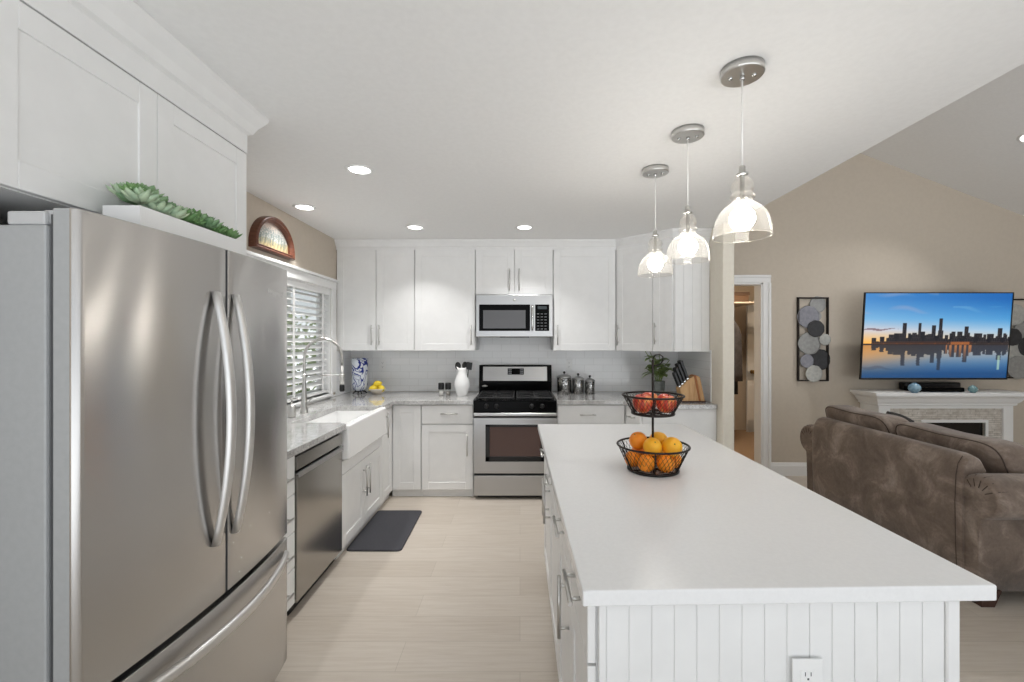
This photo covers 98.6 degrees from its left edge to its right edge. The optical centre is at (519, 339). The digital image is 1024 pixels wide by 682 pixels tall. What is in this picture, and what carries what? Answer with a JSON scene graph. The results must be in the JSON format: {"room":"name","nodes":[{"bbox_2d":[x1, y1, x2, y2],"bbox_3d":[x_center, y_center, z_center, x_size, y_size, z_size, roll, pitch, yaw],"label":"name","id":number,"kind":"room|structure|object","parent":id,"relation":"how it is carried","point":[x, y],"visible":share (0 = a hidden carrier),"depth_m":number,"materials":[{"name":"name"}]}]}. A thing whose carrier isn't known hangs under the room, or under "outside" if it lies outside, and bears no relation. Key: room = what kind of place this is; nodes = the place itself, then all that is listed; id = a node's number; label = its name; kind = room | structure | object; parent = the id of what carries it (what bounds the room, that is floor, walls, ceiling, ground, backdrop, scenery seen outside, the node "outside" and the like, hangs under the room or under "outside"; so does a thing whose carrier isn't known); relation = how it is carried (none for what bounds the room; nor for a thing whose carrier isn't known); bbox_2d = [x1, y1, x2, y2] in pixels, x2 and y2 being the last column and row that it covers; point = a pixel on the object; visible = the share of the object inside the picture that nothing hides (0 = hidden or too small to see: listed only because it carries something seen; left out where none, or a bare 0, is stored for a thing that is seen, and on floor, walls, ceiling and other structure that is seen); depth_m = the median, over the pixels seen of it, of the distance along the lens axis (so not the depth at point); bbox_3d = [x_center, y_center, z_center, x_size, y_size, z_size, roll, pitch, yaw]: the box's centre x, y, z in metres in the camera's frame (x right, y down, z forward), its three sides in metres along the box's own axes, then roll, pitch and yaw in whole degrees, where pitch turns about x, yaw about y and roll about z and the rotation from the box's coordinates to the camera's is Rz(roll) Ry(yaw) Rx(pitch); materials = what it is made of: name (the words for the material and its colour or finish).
{"room":"kitchen","nodes":[
{"label":"kitchen","id":0,"kind":"room"},
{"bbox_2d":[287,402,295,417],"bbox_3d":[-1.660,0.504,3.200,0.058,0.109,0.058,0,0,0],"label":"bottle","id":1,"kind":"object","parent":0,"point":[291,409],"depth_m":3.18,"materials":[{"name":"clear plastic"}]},
{"bbox_2d":[246,191,344,407],"bbox_3d":[-1.900,0.235,1.890,0.120,2.470,5.780,0,0,0],"label":"wall","id":2,"kind":"structure","parent":0,"point":[315,251],"depth_m":3.74,"materials":[{"name":"beige paint"}]},
{"bbox_2d":[0,0,268,242],"bbox_3d":[-1.488,-0.679,1.450,0.700,0.639,1.095,0,0,0],"label":"upper cabinet","id":3,"kind":"object","parent":2,"relation":"attached to","point":[95,94],"visible":0.73,"depth_m":1.28,"materials":[{"name":"white paint"}]},
{"bbox_2d":[248,216,294,259],"bbox_3d":[-1.812,-0.768,3.240,0.054,0.268,0.524,0,0,0],"label":"picture","id":4,"kind":"object","parent":2,"relation":"attached to","point":[268,234],"visible":1,"depth_m":3.21,"materials":[{"name":"brown wood"}]},
{"bbox_2d":[246,250,338,406],"bbox_3d":[-1.880,-0.028,3.556,0.160,1.135,1.636,0,0,0],"label":"window","id":5,"kind":"structure","parent":2,"relation":"in","point":[301,275],"depth_m":4.22,"materials":[{"name":"white paint"}]},
{"bbox_2d":[287,279,328,402],"bbox_3d":[-1.879,0.011,3.545,0.073,0.985,1.420,0,0,0],"label":"window blinds","id":6,"kind":"object","parent":5,"relation":"attached to","point":[290,284],"visible":0.45,"depth_m":3.85,"materials":[{"name":"white paint"}]},
{"bbox_2d":[296,350,350,407],"bbox_3d":[-1.836,0.333,3.361,0.008,0.450,2.821,0,0,0],"label":"backsplash","id":7,"kind":"structure","parent":2,"relation":"attached to","point":[347,353],"depth_m":4.62,"materials":[{"name":"white tile"}]},
{"bbox_2d":[133,0,1023,238],"bbox_3d":[-0.070,-1.050,1.950,3.780,0.100,5.900,0,0,0],"label":"ceiling","id":8,"kind":"structure","parent":0,"point":[472,119],"depth_m":1.77,"materials":[{"name":"paint"}]},
{"bbox_2d":[292,204,316,210],"bbox_3d":[-1.620,-0.997,3.310,0.164,0.005,0.164,0,0,0],"label":"recessed light","id":9,"kind":"object","parent":8,"relation":"in","point":[305,207],"visible":1,"depth_m":3.31,"materials":[{"name":"white paint"}]},
{"bbox_2d":[345,164,373,174],"bbox_3d":[-0.940,-0.997,2.580,0.164,0.005,0.164,0,0,0],"label":"recessed light","id":10,"kind":"object","parent":8,"relation":"in","point":[358,169],"visible":1,"depth_m":2.57,"materials":[{"name":"white paint"}]},
{"bbox_2d":[406,225,423,229],"bbox_3d":[-0.930,-0.997,3.900,0.164,0.005,0.164,0,0,0],"label":"recessed light","id":11,"kind":"object","parent":8,"relation":"in","point":[413,227],"visible":1,"depth_m":3.90,"materials":[{"name":"white paint"}]},
{"bbox_2d":[515,225,533,229],"bbox_3d":[0.040,-0.997,3.900,0.164,0.005,0.164,0,0,0],"label":"recessed light","id":12,"kind":"object","parent":8,"relation":"in","point":[520,227],"visible":1,"depth_m":3.90,"materials":[{"name":"white paint"}]},
{"bbox_2d":[637,164,672,276],"bbox_3d":[0.790,-0.689,2.570,0.200,0.621,0.200,0,0,0],"label":"pendant lamp","id":13,"kind":"object","parent":8,"relation":"hanging from","point":[655,263],"visible":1,"depth_m":2.55,"materials":[{"name":"silver metal"}]},
{"bbox_2d":[652,230,658,255],"bbox_3d":[0.790,-0.567,2.570,0.040,0.150,0.040,0,0,0],"label":"socket","id":14,"kind":"object","parent":13,"relation":"attached to","point":[655,253],"depth_m":2.56,"materials":[{"name":"silver metal"}]},
{"bbox_2d":[666,124,710,263],"bbox_3d":[0.803,-0.689,2.105,0.200,0.621,0.200,0,0,0],"label":"pendant lamp","id":15,"kind":"object","parent":8,"relation":"hanging from","point":[688,133],"visible":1,"depth_m":2.09,"materials":[{"name":"silver metal"}]},
{"bbox_2d":[683,205,691,237],"bbox_3d":[0.803,-0.567,2.105,0.040,0.150,0.040,0,0,0],"label":"socket","id":16,"kind":"object","parent":15,"relation":"attached to","point":[687,234],"depth_m":2.10,"materials":[{"name":"silver metal"}]},
{"bbox_2d":[713,56,767,241],"bbox_3d":[0.818,-0.689,1.620,0.200,0.621,0.200,0,0,0],"label":"pendant lamp","id":17,"kind":"object","parent":8,"relation":"hanging from","point":[743,71],"visible":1,"depth_m":1.60,"materials":[{"name":"silver metal"}]},
{"bbox_2d":[736,165,747,206],"bbox_3d":[0.818,-0.567,1.620,0.040,0.150,0.040,0,0,0],"label":"socket","id":18,"kind":"object","parent":17,"relation":"attached to","point":[742,202],"depth_m":1.61,"materials":[{"name":"silver metal"}]},
{"bbox_2d":[274,430,1023,681],"bbox_3d":[2.320,1.520,3.150,8.560,0.100,8.300,0,0,0],"label":"floor","id":19,"kind":"structure","parent":0,"point":[465,598],"depth_m":2.37,"materials":[{"name":"beige wood"}]},
{"bbox_2d":[0,208,288,681],"bbox_3d":[-1.353,0.584,1.460,0.895,1.772,0.915,0,0,0],"label":"refrigerator","id":20,"kind":"object","parent":19,"relation":"on","point":[143,369],"visible":1,"depth_m":1.15,"materials":[{"name":"silver metal"}]},
{"bbox_2d":[103,181,245,255],"bbox_3d":[-1.106,-0.383,1.465,0.164,0.158,0.499,0,0,4],"label":"succulent planter","id":21,"kind":"object","parent":20,"relation":"on","point":[148,208],"visible":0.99,"depth_m":1.32,"materials":[{"name":"white paint"}]},
{"bbox_2d":[284,456,294,610],"bbox_3d":[-1.495,1.036,2.133,0.686,0.868,0.390,0,0,0],"label":"base cabinet","id":22,"kind":"object","parent":19,"relation":"on","point":[290,535],"visible":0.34,"depth_m":2.28,"materials":[{"name":"white paint"}]},
{"bbox_2d":[287,392,478,458],"bbox_3d":[-1.135,0.580,3.355,1.406,0.040,2.830,0,0,0],"label":"countertop","id":23,"kind":"structure","parent":22,"relation":"on","point":[301,435],"depth_m":3.76,"materials":[{"name":"grey stone"}]},
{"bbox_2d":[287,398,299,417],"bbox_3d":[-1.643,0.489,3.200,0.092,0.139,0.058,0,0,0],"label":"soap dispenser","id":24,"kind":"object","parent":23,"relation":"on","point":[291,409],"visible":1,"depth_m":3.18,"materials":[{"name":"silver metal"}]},
{"bbox_2d":[300,337,344,413],"bbox_3d":[-1.514,0.269,3.412,0.342,0.583,0.133,0,0,0],"label":"kitchen faucet","id":25,"kind":"object","parent":23,"relation":"on","point":[304,404],"visible":1,"depth_m":3.37,"materials":[{"name":"silver metal"}]},
{"bbox_2d":[306,407,385,459],"bbox_3d":[-1.374,0.691,3.366,0.452,0.235,0.820,0,0,0],"label":"sink","id":26,"kind":"object","parent":23,"relation":"in","point":[363,427],"visible":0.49,"depth_m":3.36,"materials":[{"name":"white ceramic"}]},
{"bbox_2d":[351,358,367,393],"bbox_3d":[-1.660,0.374,4.560,0.166,0.368,0.166,0,0,0],"label":"ceramic vase","id":27,"kind":"object","parent":23,"relation":"on","point":[359,366],"visible":1,"depth_m":4.50,"materials":[{"name":"ceramic"}]},
{"bbox_2d":[369,388,386,393],"bbox_3d":[-1.475,0.530,4.560,0.180,0.058,0.180,0,0,0],"label":"fruit bowl","id":28,"kind":"object","parent":23,"relation":"on","point":[374,391],"visible":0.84,"depth_m":4.50,"materials":[{"name":"beige ceramic"}]},
{"bbox_2d":[438,383,443,395],"bbox_3d":[-0.795,0.495,4.440,0.060,0.128,0.060,0,0,0],"label":"spice shaker","id":29,"kind":"object","parent":23,"relation":"on","point":[440,385],"visible":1,"depth_m":4.42,"materials":[{"name":"clear glass"}]},
{"bbox_2d":[445,383,450,395],"bbox_3d":[-0.725,0.495,4.440,0.060,0.128,0.060,0,0,0],"label":"spice shaker","id":30,"kind":"object","parent":23,"relation":"on","point":[447,385],"visible":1,"depth_m":4.42,"materials":[{"name":"clear glass"}]},
{"bbox_2d":[454,367,469,395],"bbox_3d":[-0.581,0.413,4.444,0.167,0.292,0.156,0,0,-40],"label":"ceramic pitcher","id":31,"kind":"object","parent":23,"relation":"on","point":[461,384],"visible":0.99,"depth_m":4.39,"materials":[{"name":"white ceramic"}]},
{"bbox_2d":[287,433,342,615],"bbox_3d":[-1.488,1.039,2.637,0.625,0.862,0.598,0,0,0],"label":"dishwasher","id":32,"kind":"object","parent":19,"relation":"on","point":[318,469],"visible":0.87,"depth_m":2.58,"materials":[{"name":"grey metal"}]},
{"bbox_2d":[335,437,381,558],"bbox_3d":[-1.495,1.036,3.373,0.686,0.868,0.855,0,0,0],"label":"base cabinet","id":33,"kind":"object","parent":19,"relation":"on","point":[362,473],"visible":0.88,"depth_m":3.30,"materials":[{"name":"white paint"}]},
{"bbox_2d":[346,510,421,550],"bbox_3d":[-1.020,1.464,3.413,0.390,0.013,0.715,0,0,0],"label":"kitchen mat","id":34,"kind":"object","parent":19,"relation":"on","point":[387,530],"visible":1,"depth_m":3.35,"materials":[{"name":"grey rubber"}]},
{"bbox_2d":[378,406,391,508],"bbox_3d":[-1.495,1.036,3.971,0.686,0.868,0.337,0,0,0],"label":"base cabinet","id":35,"kind":"object","parent":19,"relation":"on","point":[387,438],"visible":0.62,"depth_m":3.96,"materials":[{"name":"white paint"}]},
{"bbox_2d":[392,405,421,495],"bbox_3d":[-1.064,1.036,4.250,0.282,0.868,0.300,0,0,0],"label":"base cabinet","id":36,"kind":"object","parent":19,"relation":"on","point":[406,419],"visible":0.91,"depth_m":4.10,"materials":[{"name":"white paint"}]},
{"bbox_2d":[422,404,473,495],"bbox_3d":[-0.677,1.036,4.416,0.485,0.868,0.708,0,0,0],"label":"base cabinet","id":37,"kind":"object","parent":19,"relation":"on","point":[447,430],"visible":0.96,"depth_m":4.10,"materials":[{"name":"white paint"}]},
{"bbox_2d":[473,365,556,496],"bbox_3d":[-0.047,0.868,4.374,0.770,1.205,0.752,0,0,0],"label":"gas range","id":38,"kind":"object","parent":19,"relation":"on","point":[510,404],"visible":0.98,"depth_m":4.05,"materials":[{"name":"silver metal"}]},
{"bbox_2d":[474,391,556,401],"bbox_3d":[-0.045,0.553,4.343,0.766,0.044,0.577,0,0,0],"label":"cooktop","id":39,"kind":"object","parent":38,"relation":"in","point":[483,396],"depth_m":4.19,"materials":[{"name":"black metal"}]},
{"bbox_2d":[556,405,623,423],"bbox_3d":[0.660,1.036,4.416,0.630,0.868,0.708,0,0,0],"label":"base cabinet","id":40,"kind":"object","parent":19,"relation":"on","point":[566,414],"visible":0.2,"depth_m":4.10,"materials":[{"name":"white paint"}]},
{"bbox_2d":[624,405,715,440],"bbox_3d":[1.341,1.036,4.308,0.750,0.868,0.925,0,0,0],"label":"base cabinet","id":41,"kind":"object","parent":19,"relation":"on","point":[703,421],"visible":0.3,"depth_m":3.85,"materials":[{"name":"white paint"}]},
{"bbox_2d":[552,392,716,408],"bbox_3d":[1.026,0.580,4.291,1.369,0.040,0.958,0,0,0],"label":"countertop","id":42,"kind":"structure","parent":41,"relation":"on","point":[599,398],"depth_m":4.08,"materials":[{"name":"grey stone"}]},
{"bbox_2d":[557,371,570,393],"bbox_3d":[0.462,0.443,4.600,0.148,0.233,0.148,0,0,0],"label":"canister","id":43,"kind":"object","parent":42,"relation":"on","point":[563,380],"visible":1,"depth_m":4.54,"materials":[{"name":"metal"}]},
{"bbox_2d":[572,373,583,393],"bbox_3d":[0.607,0.453,4.600,0.124,0.213,0.124,0,0,0],"label":"canister","id":44,"kind":"object","parent":42,"relation":"on","point":[577,381],"visible":1,"depth_m":4.55,"materials":[{"name":"metal"}]},
{"bbox_2d":[585,375,594,393],"bbox_3d":[0.730,0.463,4.600,0.103,0.193,0.103,0,0,0],"label":"canister","id":45,"kind":"object","parent":42,"relation":"on","point":[589,382],"visible":1,"depth_m":4.56,"materials":[{"name":"metal"}]},
{"bbox_2d":[642,351,672,395],"bbox_3d":[1.354,0.331,4.325,0.301,0.457,0.281,0,0,-37],"label":"potted plant","id":46,"kind":"object","parent":42,"relation":"on","point":[659,385],"visible":0.79,"depth_m":4.27,"materials":[{"name":"green plant"}]},
{"bbox_2d":[676,374,705,401],"bbox_3d":[1.550,0.437,4.000,0.229,0.244,0.116,0,0,0],"label":"knife block","id":47,"kind":"object","parent":42,"relation":"on","point":[692,389],"visible":0.87,"depth_m":3.94,"materials":[{"name":"brown wood"}]},
{"bbox_2d":[677,364,685,381],"bbox_3d":[1.461,0.297,3.970,0.080,0.170,0.020,0,0,0],"label":"kitchen knife","id":48,"kind":"object","parent":47,"relation":"in","point":[678,365],"visible":1,"depth_m":3.96,"materials":[{"name":"black plastic"}]},
{"bbox_2d":[680,360,688,379],"bbox_3d":[1.484,0.272,3.970,0.082,0.175,0.020,0,0,0],"label":"kitchen knife","id":49,"kind":"object","parent":47,"relation":"in","point":[681,362],"visible":1,"depth_m":3.96,"materials":[{"name":"black plastic"}]},
{"bbox_2d":[540,448,959,681],"bbox_3d":[0.567,1.034,1.934,0.898,0.872,1.854,0,0,0],"label":"kitchen island","id":50,"kind":"object","parent":19,"relation":"on","point":[868,641],"visible":0.44,"depth_m":1.02,"materials":[{"name":"white paint"}]},
{"bbox_2d":[538,424,996,605],"bbox_3d":[0.604,0.578,1.958,0.972,0.036,1.951,0,0,0],"label":"island countertop","id":51,"kind":"structure","parent":50,"relation":"on","point":[727,528],"depth_m":1.25,"materials":[{"name":"white stone"}]},
{"bbox_2d":[616,354,690,476],"bbox_3d":[0.572,0.309,1.895,0.306,0.500,0.306,0,0,35],"label":"fruit basket","id":52,"kind":"object","parent":51,"relation":"on","point":[655,413],"visible":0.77,"depth_m":1.82,"materials":[{"name":"brown metal"}]},
{"bbox_2d":[625,451,639,466],"bbox_3d":[0.487,0.511,1.895,0.071,0.072,0.073,0,0,0],"label":"orange","id":53,"kind":"object","parent":52,"relation":"in","point":[633,454],"visible":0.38,"depth_m":1.87,"materials":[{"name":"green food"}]},
{"bbox_2d":[629,432,646,449],"bbox_3d":[0.516,0.439,1.920,0.077,0.076,0.077,0,0,0],"label":"orange","id":54,"kind":"object","parent":52,"relation":"in","point":[636,440],"visible":0.85,"depth_m":1.89,"materials":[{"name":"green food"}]},
{"bbox_2d":[632,394,652,412],"bbox_3d":[0.522,0.267,1.875,0.085,0.086,0.085,0,0,0],"label":"apple","id":55,"kind":"object","parent":52,"relation":"in","point":[638,395],"visible":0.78,"depth_m":1.85,"materials":[{"name":"red food"}]},
{"bbox_2d":[637,454,654,471],"bbox_3d":[0.524,0.511,1.825,0.073,0.071,0.071,0,0,0],"label":"orange","id":56,"kind":"object","parent":52,"relation":"in","point":[643,467],"visible":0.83,"depth_m":1.80,"materials":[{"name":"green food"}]},
{"bbox_2d":[643,437,661,455],"bbox_3d":[0.555,0.447,1.843,0.076,0.075,0.075,0,0,0],"label":"orange","id":57,"kind":"object","parent":52,"relation":"in","point":[651,444],"visible":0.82,"depth_m":1.82,"materials":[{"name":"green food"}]},
{"bbox_2d":[622,391,684,417],"bbox_3d":[0.572,0.277,1.895,0.263,0.086,0.263,0,0,0],"label":"basket","id":58,"kind":"object","parent":52,"relation":"on","point":[655,413],"depth_m":1.83,"materials":[{"name":"brown metal"}]},
{"bbox_2d":[649,431,666,443],"bbox_3d":[0.606,0.439,1.923,0.079,0.077,0.080,0,0,0],"label":"orange","id":59,"kind":"object","parent":52,"relation":"in","point":[660,436],"visible":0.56,"depth_m":1.90,"materials":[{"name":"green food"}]},
{"bbox_2d":[657,455,674,472],"bbox_3d":[0.602,0.511,1.818,0.072,0.071,0.072,0,0,0],"label":"orange","id":60,"kind":"object","parent":52,"relation":"in","point":[663,457],"visible":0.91,"depth_m":1.79,"materials":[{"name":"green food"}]},
{"bbox_2d":[656,393,676,412],"bbox_3d":[0.623,0.268,1.872,0.085,0.087,0.085,0,0,0],"label":"apple","id":61,"kind":"object","parent":52,"relation":"in","point":[660,395],"visible":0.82,"depth_m":1.84,"materials":[{"name":"red food"}]},
{"bbox_2d":[662,437,682,456],"bbox_3d":[0.638,0.449,1.847,0.084,0.083,0.082,0,0,0],"label":"orange","id":62,"kind":"object","parent":52,"relation":"in","point":[670,444],"visible":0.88,"depth_m":1.82,"materials":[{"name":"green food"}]},
{"bbox_2d":[792,658,822,681],"bbox_3d":[0.660,0.790,1.011,0.070,0.115,0.007,0,0,0],"label":"outlet","id":63,"kind":"object","parent":50,"relation":"attached to","point":[803,669],"depth_m":1.01,"materials":[{"name":"white plastic"}]},
{"bbox_2d":[800,405,1023,606],"bbox_3d":[2.942,1.007,3.132,0.917,0.926,1.665,0,0,0],"label":"sofa","id":64,"kind":"object","parent":19,"relation":"on","point":[958,496],"visible":0.99,"depth_m":2.70,"materials":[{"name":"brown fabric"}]},
{"bbox_2d":[826,405,908,434],"bbox_3d":[2.768,0.775,3.454,0.360,0.461,0.661,0,0,0],"label":"cushion","id":65,"kind":"object","parent":64,"relation":"on","point":[882,422],"depth_m":3.33,"materials":[{"name":"brown fabric"}]},
{"bbox_2d":[886,411,913,421],"bbox_3d":[3.085,0.794,3.635,0.341,0.413,0.120,0,0,0],"label":"throw pillow","id":66,"kind":"object","parent":64,"relation":"on","point":[887,412],"visible":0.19,"depth_m":3.62,"materials":[{"name":"grey fabric"}]},
{"bbox_2d":[896,422,1023,472],"bbox_3d":[2.833,0.786,2.796,0.351,0.438,0.672,0,0,-8],"label":"cushion","id":67,"kind":"object","parent":64,"relation":"on","point":[996,455],"depth_m":2.61,"materials":[{"name":"brown fabric"}]},
{"bbox_2d":[850,389,1023,441],"bbox_3d":[4.383,1.002,4.599,1.605,0.936,0.358,0,0,0],"label":"fireplace mantel","id":68,"kind":"object","parent":19,"relation":"on","point":[985,412],"visible":0.36,"depth_m":4.53,"materials":[{"name":"white paint"}]},
{"bbox_2d":[908,383,920,392],"bbox_3d":[3.985,0.483,4.445,0.104,0.101,0.104,0,0,0],"label":"decorative ball","id":69,"kind":"object","parent":68,"relation":"on","point":[913,387],"visible":1,"depth_m":4.42,"materials":[{"name":"blue ceramic"}]},
{"bbox_2d":[899,382,960,389],"bbox_3d":[4.395,0.493,4.718,0.590,0.082,0.094,0,0,0],"label":"soundbar","id":70,"kind":"object","parent":68,"relation":"on","point":[901,384],"visible":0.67,"depth_m":4.68,"materials":[{"name":"black plastic"}]},
{"bbox_2d":[907,384,959,386],"bbox_3d":[4.395,0.493,4.673,0.560,0.058,0.005,0,0,0],"label":"grille","id":71,"kind":"object","parent":70,"relation":"attached to","point":[955,385],"depth_m":4.67,"materials":[{"name":"black plastic"}]},
{"bbox_2d":[904,386,964,391],"bbox_3d":[4.300,0.510,4.575,0.480,0.048,0.170,0,0,0],"label":"cable box","id":72,"kind":"object","parent":68,"relation":"on","point":[923,388],"visible":0.81,"depth_m":4.49,"materials":[{"name":"black plastic"}]},
{"bbox_2d":[850,389,1023,405],"bbox_3d":[4.383,0.606,4.599,1.605,0.143,0.358,0,0,0],"label":"shelf","id":73,"kind":"object","parent":68,"relation":"attached to","point":[866,397],"depth_m":4.48,"materials":[{"name":"white paint"}]},
{"bbox_2d":[968,385,977,392],"bbox_3d":[4.585,0.496,4.455,0.076,0.075,0.076,0,0,0],"label":"decorative ball","id":74,"kind":"object","parent":68,"relation":"on","point":[972,389],"visible":1,"depth_m":4.44,"materials":[{"name":"teal ceramic"}]},
{"bbox_2d":[351,153,1023,461],"bbox_3d":[2.370,-0.780,4.840,8.660,4.500,0.120,0,0,0],"label":"wall","id":75,"kind":"structure","parent":0,"point":[865,223],"depth_m":4.78,"materials":[{"name":"beige paint"}]},
{"bbox_2d":[337,250,414,349],"bbox_3d":[-1.447,-0.399,4.570,0.782,1.007,0.416,0,0,0],"label":"upper cabinet","id":76,"kind":"object","parent":75,"relation":"attached to","point":[376,288],"visible":0.99,"depth_m":4.40,"materials":[{"name":"white paint"}]},
{"bbox_2d":[415,250,478,349],"bbox_3d":[-0.750,-0.399,4.570,0.607,1.007,0.416,0,0,0],"label":"upper cabinet","id":77,"kind":"object","parent":75,"relation":"attached to","point":[445,280],"visible":0.99,"depth_m":4.40,"materials":[{"name":"white paint"}]},
{"bbox_2d":[351,337,677,390],"bbox_3d":[-0.060,0.264,4.776,3.560,0.588,0.008,0,0,0],"label":"backsplash","id":78,"kind":"structure","parent":75,"relation":"attached to","point":[406,370],"depth_m":4.77,"materials":[{"name":"white tile"}]},
{"bbox_2d":[379,360,385,369],"bbox_3d":[-1.490,0.270,4.769,0.070,0.115,0.007,0,0,0],"label":"wall outlet","id":79,"kind":"object","parent":78,"relation":"attached to","point":[382,363],"visible":1,"depth_m":4.77,"materials":[{"name":"white paint"}]},
{"bbox_2d":[566,360,571,369],"bbox_3d":[0.530,0.270,4.769,0.070,0.115,0.007,0,0,0],"label":"wall outlet","id":80,"kind":"object","parent":78,"relation":"attached to","point":[568,362],"visible":1,"depth_m":4.77,"materials":[{"name":"white paint"}]},
{"bbox_2d":[476,250,552,294],"bbox_3d":[-0.057,-0.678,4.570,0.776,0.447,0.416,0,0,0],"label":"upper cabinet","id":81,"kind":"object","parent":75,"relation":"attached to","point":[498,272],"visible":0.98,"depth_m":4.40,"materials":[{"name":"white paint"}]},
{"bbox_2d":[476,295,552,337],"bbox_3d":[-0.056,-0.239,4.541,0.762,0.426,0.458,0,0,0],"label":"microwave","id":82,"kind":"object","parent":81,"relation":"attached to","point":[503,316],"visible":1,"depth_m":4.36,"materials":[{"name":"grey metal"}]},
{"bbox_2d":[551,250,614,349],"bbox_3d":[0.645,-0.399,4.570,0.625,1.007,0.416,0,0,0],"label":"upper cabinet","id":83,"kind":"object","parent":75,"relation":"attached to","point":[583,280],"visible":1,"depth_m":4.40,"materials":[{"name":"white paint"}]},
{"bbox_2d":[615,240,709,351],"bbox_3d":[1.338,-0.399,4.378,0.761,1.007,0.799,0,0,0],"label":"upper cabinet","id":84,"kind":"object","parent":75,"relation":"attached to","point":[654,312],"visible":0.89,"depth_m":4.05,"materials":[{"name":"white paint"}]},
{"bbox_2d":[734,275,770,469],"bbox_3d":[2.280,0.383,4.829,0.870,2.175,0.162,0,0,0],"label":"door frame","id":85,"kind":"structure","parent":75,"relation":"in","point":[761,283],"depth_m":4.76,"materials":[{"name":"white paint"}]},
{"bbox_2d":[771,462,806,475],"bbox_3d":[4.657,1.400,4.772,3.885,0.140,0.016,0,0,0],"label":"baseboard","id":86,"kind":"structure","parent":75,"relation":"attached to","point":[782,468],"depth_m":4.76,"materials":[{"name":"white paint"}]},
{"bbox_2d":[797,296,830,381],"bbox_3d":[3.173,-0.010,4.758,0.360,0.930,0.042,0,0,0],"label":"wall art","id":87,"kind":"object","parent":75,"relation":"attached to","point":[815,359],"visible":1,"depth_m":4.75,"materials":[{"name":"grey metal"}]},
{"bbox_2d":[859,292,1013,379],"bbox_3d":[4.263,-0.039,4.623,1.515,0.894,0.312,0,0,0],"label":"television","id":88,"kind":"object","parent":75,"relation":"attached to","point":[905,335],"visible":1,"depth_m":4.50,"materials":[{"name":"multicoloured glass"}]},
{"bbox_2d":[1008,299,1023,378],"bbox_3d":[5.404,-0.012,4.757,0.392,0.866,0.044,0,0,0],"label":"wall art","id":89,"kind":"object","parent":75,"relation":"attached to","point":[1016,355],"visible":0.73,"depth_m":4.74,"materials":[{"name":"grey metal"}]},
{"bbox_2d":[705,222,733,450],"bbox_3d":[1.770,0.235,4.255,0.100,2.470,1.050,0,0,0],"label":"column","id":90,"kind":"structure","parent":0,"point":[722,236],"depth_m":3.73,"materials":[{"name":"beige paint"}]},
{"bbox_2d":[334,228,711,249],"bbox_3d":[-0.060,-0.951,4.319,3.560,0.096,0.766,0,0,0],"label":"crown molding","id":91,"kind":"structure","parent":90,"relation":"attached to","point":[704,233],"depth_m":4.37,"materials":[{"name":"white paint"}]},
{"bbox_2d":[678,350,711,401],"bbox_3d":[1.716,0.324,4.361,0.008,0.468,0.821,0,0,0],"label":"backsplash","id":92,"kind":"structure","parent":90,"relation":"attached to","point":[699,364],"depth_m":4.13,"materials":[{"name":"white tile"}]},
{"bbox_2d":[734,286,753,429],"bbox_3d":[3.220,0.245,6.100,2.760,2.450,2.400,0,0,0],"label":"wall","id":93,"kind":"structure","parent":0,"point":[739,312],"depth_m":7.20,"materials":[{"name":"beige paint"}]},
{"bbox_2d":[734,302,753,306],"bbox_3d":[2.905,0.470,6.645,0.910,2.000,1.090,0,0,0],"label":"closet shelf","id":94,"kind":"object","parent":93,"relation":"attached to","point":[736,304],"visible":0.02,"depth_m":6.24,"materials":[{"name":"beige paint"}]},
{"bbox_2d":[734,321,742,380],"bbox_3d":[2.930,0.074,6.203,0.420,1.012,0.095,0,0,0],"label":"garment","id":95,"kind":"object","parent":94,"relation":"hanging from","point":[738,369],"visible":0.3,"depth_m":6.16,"materials":[{"name":"fabric"}]},
{"bbox_2d":[734,292,749,301],"bbox_3d":[3.165,-0.616,6.600,0.350,0.169,0.420,0,0,0],"label":"storage box","id":96,"kind":"object","parent":94,"relation":"on","point":[738,296],"visible":0.42,"depth_m":6.40,"materials":[{"name":"brown cardboard"}]},
{"bbox_2d":[746,305,753,431],"bbox_3d":[3.999,0.451,7.027,0.760,2.030,0.107,0,0,-7],"label":"closet door","id":97,"kind":"structure","parent":93,"relation":"in","point":[749,308],"depth_m":7.01,"materials":[{"name":"white paint"}]},
{"bbox_2d":[861,63,1023,215],"bbox_3d":[4.220,-1.879,1.950,4.960,2.005,5.900,0,0,0],"label":"ceiling","id":98,"kind":"structure","parent":0,"point":[970,145],"depth_m":4.19,"materials":[{"name":"paint"}]},
{"label":"outside","id":99,"kind":"structure","parent":0,"visible":0},
{"bbox_3d":[-4.985,1.620,4.500,6.030,0.100,9.000,0,0,0],"label":"ground","id":100,"kind":"structure","parent":99,"visible":0},
{"bbox_2d":[287,287,292,365],"bbox_3d":[-4.250,-0.330,4.600,0.100,3.600,7.200,0,0,0],"label":"fence","id":101,"kind":"object","parent":100,"relation":"on","point":[288,293],"depth_m":8.10,"materials":[{"name":"grey paint"}]},
{"bbox_2d":[287,306,315,395],"bbox_3d":[-3.482,0.512,6.605,1.217,2.124,1.535,0,0,0],"label":"shrub","id":102,"kind":"object","parent":100,"relation":"on","point":[290,315],"visible":0.06,"depth_m":6.50,"materials":[{"name":"green plant"}]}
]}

